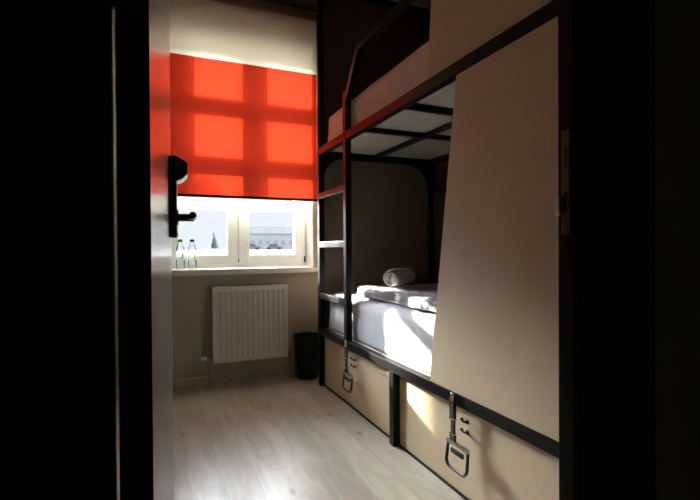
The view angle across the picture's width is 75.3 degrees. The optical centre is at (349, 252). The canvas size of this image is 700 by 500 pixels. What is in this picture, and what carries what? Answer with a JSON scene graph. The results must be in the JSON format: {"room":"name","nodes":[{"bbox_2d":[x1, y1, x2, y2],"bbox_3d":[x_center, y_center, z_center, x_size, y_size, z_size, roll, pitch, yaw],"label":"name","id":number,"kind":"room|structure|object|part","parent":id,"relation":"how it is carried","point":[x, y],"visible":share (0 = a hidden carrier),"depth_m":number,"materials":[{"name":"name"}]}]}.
{"room":"dormitory","nodes":[
{"label":"dormitory","id":0,"kind":"room"},
{"bbox_2d":[112,9,116,387],"bbox_3d":[-1.114,-0.482,1.754,0.150,2.910,2.815,-1,0,-23],"label":"wall","id":1,"kind":"structure","parent":0,"point":[112,9],"depth_m":3.05,"materials":[{"name":"beige paint"}]},
{"bbox_2d":[116,387,118,403],"bbox_3d":[-1.028,0.944,1.792,0.014,0.055,2.799,-1,0,-23],"label":"baseboard","id":2,"kind":"structure","parent":1,"relation":"attached to","point":[117,388],"depth_m":2.97,"materials":[{"name":"beige wood"}]},
{"bbox_2d":[113,0,317,386],"bbox_3d":[-0.997,-0.497,3.496,3.510,2.910,0.300,-1,0,-23],"label":"wall","id":3,"kind":"structure","parent":0,"point":[191,295],"depth_m":3.32,"materials":[{"name":"beige paint"}]},
{"bbox_2d":[118,367,296,387],"bbox_3d":[-0.959,0.931,3.350,1.360,0.055,0.014,-1,0,-23],"label":"baseboard","id":4,"kind":"structure","parent":3,"relation":"attached to","point":[283,371],"depth_m":3.38,"materials":[{"name":"beige wood"}]},
{"bbox_2d":[169,0,316,201],"bbox_3d":[-0.819,-1.131,3.354,1.217,1.466,0.095,-1,0,-23],"label":"roller blind","id":5,"kind":"object","parent":3,"relation":"attached to","point":[243,102],"visible":0.84,"depth_m":3.35,"materials":[{"name":"red fabric"}]},
{"bbox_2d":[171,196,317,275],"bbox_3d":[-0.857,-0.708,3.470,1.330,1.730,0.295,-1,0,-23],"label":"window","id":6,"kind":"structure","parent":3,"relation":"in","point":[238,257],"depth_m":3.54,"materials":[{"name":"white plastic"}]},
{"bbox_2d":[176,239,184,269],"bbox_3d":[-1.226,0.012,3.282,0.061,0.218,0.062,-1,0,-23],"label":"water bottle","id":7,"kind":"object","parent":6,"relation":"on","point":[180,255],"visible":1,"depth_m":3.27,"materials":[{"name":"clear glass"}]},
{"bbox_2d":[188,239,196,268],"bbox_3d":[-1.152,0.011,3.313,0.061,0.218,0.062,-1,0,-23],"label":"water bottle","id":8,"kind":"object","parent":6,"relation":"on","point":[192,255],"visible":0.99,"depth_m":3.29,"materials":[{"name":"clear glass"}]},
{"bbox_3d":[-1.129,-0.726,3.458,0.524,1.630,0.052,-1,0,-23],"label":"sash","id":9,"kind":"part","parent":6,"relation":"part of","materials":[{"name":"white plastic"}]},
{"bbox_3d":[-0.840,0.138,3.449,1.330,0.040,0.233,-1,0,-23],"label":"sill","id":10,"kind":"part","parent":6,"relation":"part of","materials":[{"name":"white paint"}]},
{"bbox_3d":[-0.637,-0.731,3.668,0.534,1.630,0.052,-1,0,-23],"label":"sash","id":11,"kind":"part","parent":6,"relation":"part of","materials":[{"name":"white plastic"}]},
{"bbox_2d":[201,284,290,387],"bbox_3d":[-0.768,0.600,3.374,0.656,0.716,0.114,-1,0,-23],"label":"radiator","id":12,"kind":"object","parent":3,"relation":"attached to","point":[250,322],"visible":1,"depth_m":3.33,"materials":[{"name":"white metal"}]},
{"bbox_3d":[-0.725,0.515,3.340,0.546,0.545,0.017,-1,0,-23],"label":"panel","id":13,"kind":"part","parent":12,"relation":"part of","materials":[{"name":"white metal"}]},
{"bbox_2d":[214,284,286,286],"bbox_3d":[-0.736,0.243,3.360,0.542,0.004,0.052,-1,0,-23],"label":"grille","id":14,"kind":"object","parent":12,"relation":"attached to","point":[270,285],"depth_m":3.36,"materials":[{"name":"white metal"}]},
{"bbox_2d":[261,0,315,11],"bbox_3d":[-0.527,-1.940,3.498,2.320,0.030,0.050,-1,0,-23],"label":"trim","id":15,"kind":"structure","parent":3,"relation":"attached to","point":[292,3],"depth_m":3.53,"materials":[{"name":"brown paint"}]},
{"bbox_2d":[306,201,313,266],"bbox_3d":[-0.846,-0.730,3.482,1.128,1.694,0.162,-1,0,-23],"label":"trim","id":16,"kind":"structure","parent":3,"relation":"attached to","point":[309,204],"depth_m":3.69,"materials":[{"name":"white paint"}]},
{"bbox_2d":[116,374,464,499],"bbox_3d":[-0.046,1.030,1.295,3.510,0.120,5.210,-1,0,-23],"label":"floor","id":17,"kind":"structure","parent":0,"point":[283,437],"depth_m":2.23,"materials":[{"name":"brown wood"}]},
{"bbox_2d":[293,332,317,379],"bbox_3d":[-0.328,0.790,3.486,0.214,0.328,0.214,-1,0,-23],"label":"waste bin","id":18,"kind":"object","parent":17,"relation":"on","point":[306,343],"visible":0.85,"depth_m":3.41,"materials":[{"name":"black plastic"}]},
{"bbox_2d":[316,0,558,499],"bbox_3d":[0.625,-0.479,2.442,1.003,2.872,2.210,-1,0,-23],"label":"bunk bed","id":19,"kind":"object","parent":17,"relation":"on","point":[484,421],"visible":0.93,"depth_m":1.75,"materials":[{"name":"black metal"}]},
{"bbox_3d":[-0.211,-0.481,3.265,0.041,2.872,0.041,-1,0,-23],"label":"post","id":20,"kind":"part","parent":19,"relation":"part of","materials":[{"name":"black metal"}]},
{"bbox_3d":[-0.016,0.779,2.727,0.025,0.104,0.141,-1,0,-23],"label":"pull handle","id":21,"kind":"part","parent":19,"relation":"part of","materials":[{"name":"black metal"}]},
{"bbox_3d":[0.381,0.765,2.932,0.779,0.354,1.039,-1,0,-23],"label":"drawer","id":22,"kind":"part","parent":19,"relation":"part of","materials":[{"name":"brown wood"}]},
{"bbox_3d":[0.206,-1.316,3.453,0.887,1.131,0.011,-1,0,-23],"label":"panel","id":23,"kind":"part","parent":19,"relation":"part of","materials":[{"name":"brown wood"}]},
{"bbox_3d":[0.213,-0.073,3.463,0.887,1.221,0.011,-1,0,-23],"label":"panel","id":24,"kind":"part","parent":19,"relation":"part of","materials":[{"name":"beige wood"}]},
{"bbox_3d":[0.215,-0.717,3.445,0.887,0.067,0.041,-1,0,-23],"label":"rail","id":25,"kind":"part","parent":19,"relation":"part of","materials":[{"name":"black metal"}]},
{"bbox_2d":[328,41,428,141],"bbox_3d":[0.617,-0.859,2.419,0.824,0.227,2.085,-1,0,-23],"label":"mattress","id":26,"kind":"object","parent":19,"relation":"on","point":[412,71],"visible":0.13,"depth_m":2.37,"materials":[{"name":"beige fabric"}]},
{"bbox_3d":[0.167,-1.057,2.358,0.036,0.286,0.990,-1,0,-23],"label":"guard rail","id":27,"kind":"part","parent":19,"relation":"part of","materials":[{"name":"black metal"}]},
{"bbox_2d":[329,291,435,373],"bbox_3d":[0.624,0.409,2.430,0.825,0.266,2.085,-1,0,-23],"label":"mattress","id":28,"kind":"object","parent":19,"relation":"on","point":[403,333],"visible":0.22,"depth_m":2.37,"materials":[{"name":"fabric"}]},
{"bbox_2d":[356,283,437,311],"bbox_3d":[0.698,0.239,2.282,0.806,0.060,1.692,-1,0,-23],"label":"duvet","id":29,"kind":"object","parent":28,"relation":"on","point":[417,296],"visible":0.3,"depth_m":2.52,"materials":[{"name":"fabric"}]},
{"bbox_2d":[383,268,415,285],"bbox_3d":[0.311,0.149,2.833,0.091,0.103,0.284,0,1,33],"label":"rolled towel","id":30,"kind":"object","parent":29,"relation":"on","point":[393,277],"visible":1,"depth_m":2.76,"materials":[{"name":"grey fabric"}]},
{"bbox_3d":[0.208,-1.901,3.435,0.887,0.039,0.041,-1,0,-23],"label":"rail","id":31,"kind":"part","parent":19,"relation":"part of","materials":[{"name":"black metal"}]},
{"bbox_3d":[0.224,0.776,2.271,0.041,0.368,0.043,-1,0,-23],"label":"divider post","id":32,"kind":"part","parent":19,"relation":"part of","materials":[{"name":"black metal"}]},
{"bbox_3d":[0.236,0.955,2.284,0.011,0.011,2.128,-1,0,-23],"label":"floor rail","id":33,"kind":"part","parent":19,"relation":"part of","materials":[{"name":"black metal"}]},
{"bbox_3d":[0.643,-0.489,3.628,0.041,2.872,0.041,-1,0,-23],"label":"post","id":34,"kind":"part","parent":19,"relation":"part of","materials":[{"name":"black metal"}]},
{"bbox_3d":[1.068,-0.476,2.630,0.041,0.025,2.128,-1,0,-23],"label":"long rail","id":35,"kind":"part","parent":19,"relation":"part of","materials":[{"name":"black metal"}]},
{"bbox_3d":[0.212,-0.716,2.265,0.041,0.050,2.128,-1,0,-23],"label":"long rail","id":36,"kind":"part","parent":19,"relation":"part of","materials":[{"name":"black metal"}]},
{"bbox_3d":[1.066,-0.725,2.628,0.041,0.050,2.128,-1,0,-23],"label":"long rail","id":37,"kind":"part","parent":19,"relation":"part of","materials":[{"name":"black metal"}]},
{"bbox_3d":[0.220,0.570,2.275,0.041,0.046,2.128,-1,0,-23],"label":"long rail","id":38,"kind":"part","parent":19,"relation":"part of","materials":[{"name":"black metal"}]},
{"bbox_3d":[0.407,0.784,1.731,0.025,0.104,0.141,-1,0,-23],"label":"pull handle","id":39,"kind":"part","parent":19,"relation":"part of","materials":[{"name":"black metal"}]},
{"bbox_3d":[0.806,0.771,1.931,0.779,0.354,1.026,-1,0,-23],"label":"drawer","id":40,"kind":"part","parent":19,"relation":"part of","materials":[{"name":"brown wood"}]},
{"bbox_2d":[297,0,430,8],"bbox_3d":[-0.065,-2.000,1.271,3.510,0.120,5.210,-1,0,-23],"label":"ceiling","id":41,"kind":"structure","parent":0,"point":[426,4],"depth_m":3.56,"materials":[{"name":"brown paint"}]},
{"bbox_2d":[434,160,448,282],"bbox_3d":[1.159,-0.504,2.720,0.150,2.910,2.815,-1,0,-23],"label":"wall","id":42,"kind":"structure","parent":0,"point":[441,168],"depth_m":3.60,"materials":[{"name":"brown"}]},
{"bbox_2d":[655,0,699,499],"bbox_3d":[0.169,-0.482,0.755,3.510,2.910,0.028,-1,0,-23],"label":"wall","id":43,"kind":"structure","parent":0,"point":[677,22],"depth_m":0.97,"materials":[{"name":"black paint"}]},
{"bbox_2d":[0,0,116,499],"bbox_3d":[-0.396,-0.162,0.510,0.230,2.280,0.036,-1,0,-23],"label":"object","id":44,"kind":"structure","parent":43,"relation":"attached to","point":[58,345],"depth_m":0.52,"materials":[{"name":"black"}]},
{"bbox_2d":[110,0,196,499],"bbox_3d":[-0.359,-0.059,0.910,0.108,2.052,0.748,-1,0,-20],"label":"door","id":45,"kind":"structure","parent":43,"relation":"in","point":[148,175],"depth_m":0.55,"materials":[{"name":"grey paint"}]},
{"bbox_3d":[-0.447,-0.139,1.148,0.018,0.200,0.072,-1,0,-20],"label":"lock plate","id":46,"kind":"part","parent":45,"relation":"part of","materials":[{"name":"black metal"}]},
{"bbox_3d":[-0.406,-0.090,1.127,0.049,0.038,0.106,-1,0,-20],"label":"handle","id":47,"kind":"part","parent":45,"relation":"part of","materials":[{"name":"black metal"}]},
{"bbox_2d":[555,0,655,499],"bbox_3d":[0.505,-0.170,0.891,0.240,2.280,0.040,-1,0,-23],"label":"trim","id":48,"kind":"structure","parent":43,"relation":"attached to","point":[605,200],"depth_m":0.87,"materials":[{"name":"black"}]},
{"bbox_3d":[0.403,-0.132,0.849,0.003,0.195,0.018,-1,0,-23],"label":"strike plate","id":49,"kind":"part","parent":48,"relation":"part of","materials":[{"name":"brown metal"}]},
{"label":"outside","id":50,"kind":"structure","parent":0,"visible":0},
{"bbox_2d":[179,250,295,268],"bbox_3d":[-27.721,2.449,154.733,250.000,6.920,293.540,-1,0,-23],"label":"ground","id":51,"kind":"structure","parent":50,"point":[199,252],"depth_m":99.14,"materials":[{"name":"grey"}]},
{"bbox_2d":[208,232,219,249],"bbox_3d":[-40.571,-3.537,134.861,3.829,5.524,3.853,-1,0,-23],"label":"conifer tree","id":52,"kind":"object","parent":51,"relation":"on","point":[213,242],"visible":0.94,"depth_m":134.37,"materials":[{"name":"green plant"}]},
{"bbox_2d":[249,244,260,249],"bbox_3d":[-25.374,-1.477,117.428,4.289,1.500,1.720,-1,0,-23],"label":"car","id":53,"kind":"object","parent":51,"relation":"on","point":[252,246],"visible":0.54,"depth_m":116.84,"materials":[{"name":"grey paint"}]},
{"bbox_2d":[249,226,292,249],"bbox_3d":[-24.126,-4.252,132.069,21.800,6.800,6.800,-1,0,-23],"label":"house","id":54,"kind":"structure","parent":51,"relation":"on","point":[261,236],"depth_m":130.04,"materials":[{"name":"grey"}]},
{"bbox_2d":[265,244,281,249],"bbox_3d":[-20.243,-1.534,120.695,4.289,1.500,1.720,-1,0,-23],"label":"car","id":55,"kind":"object","parent":51,"relation":"on","point":[269,246],"visible":1,"depth_m":119.89,"materials":[{"name":"grey paint"}]}
]}

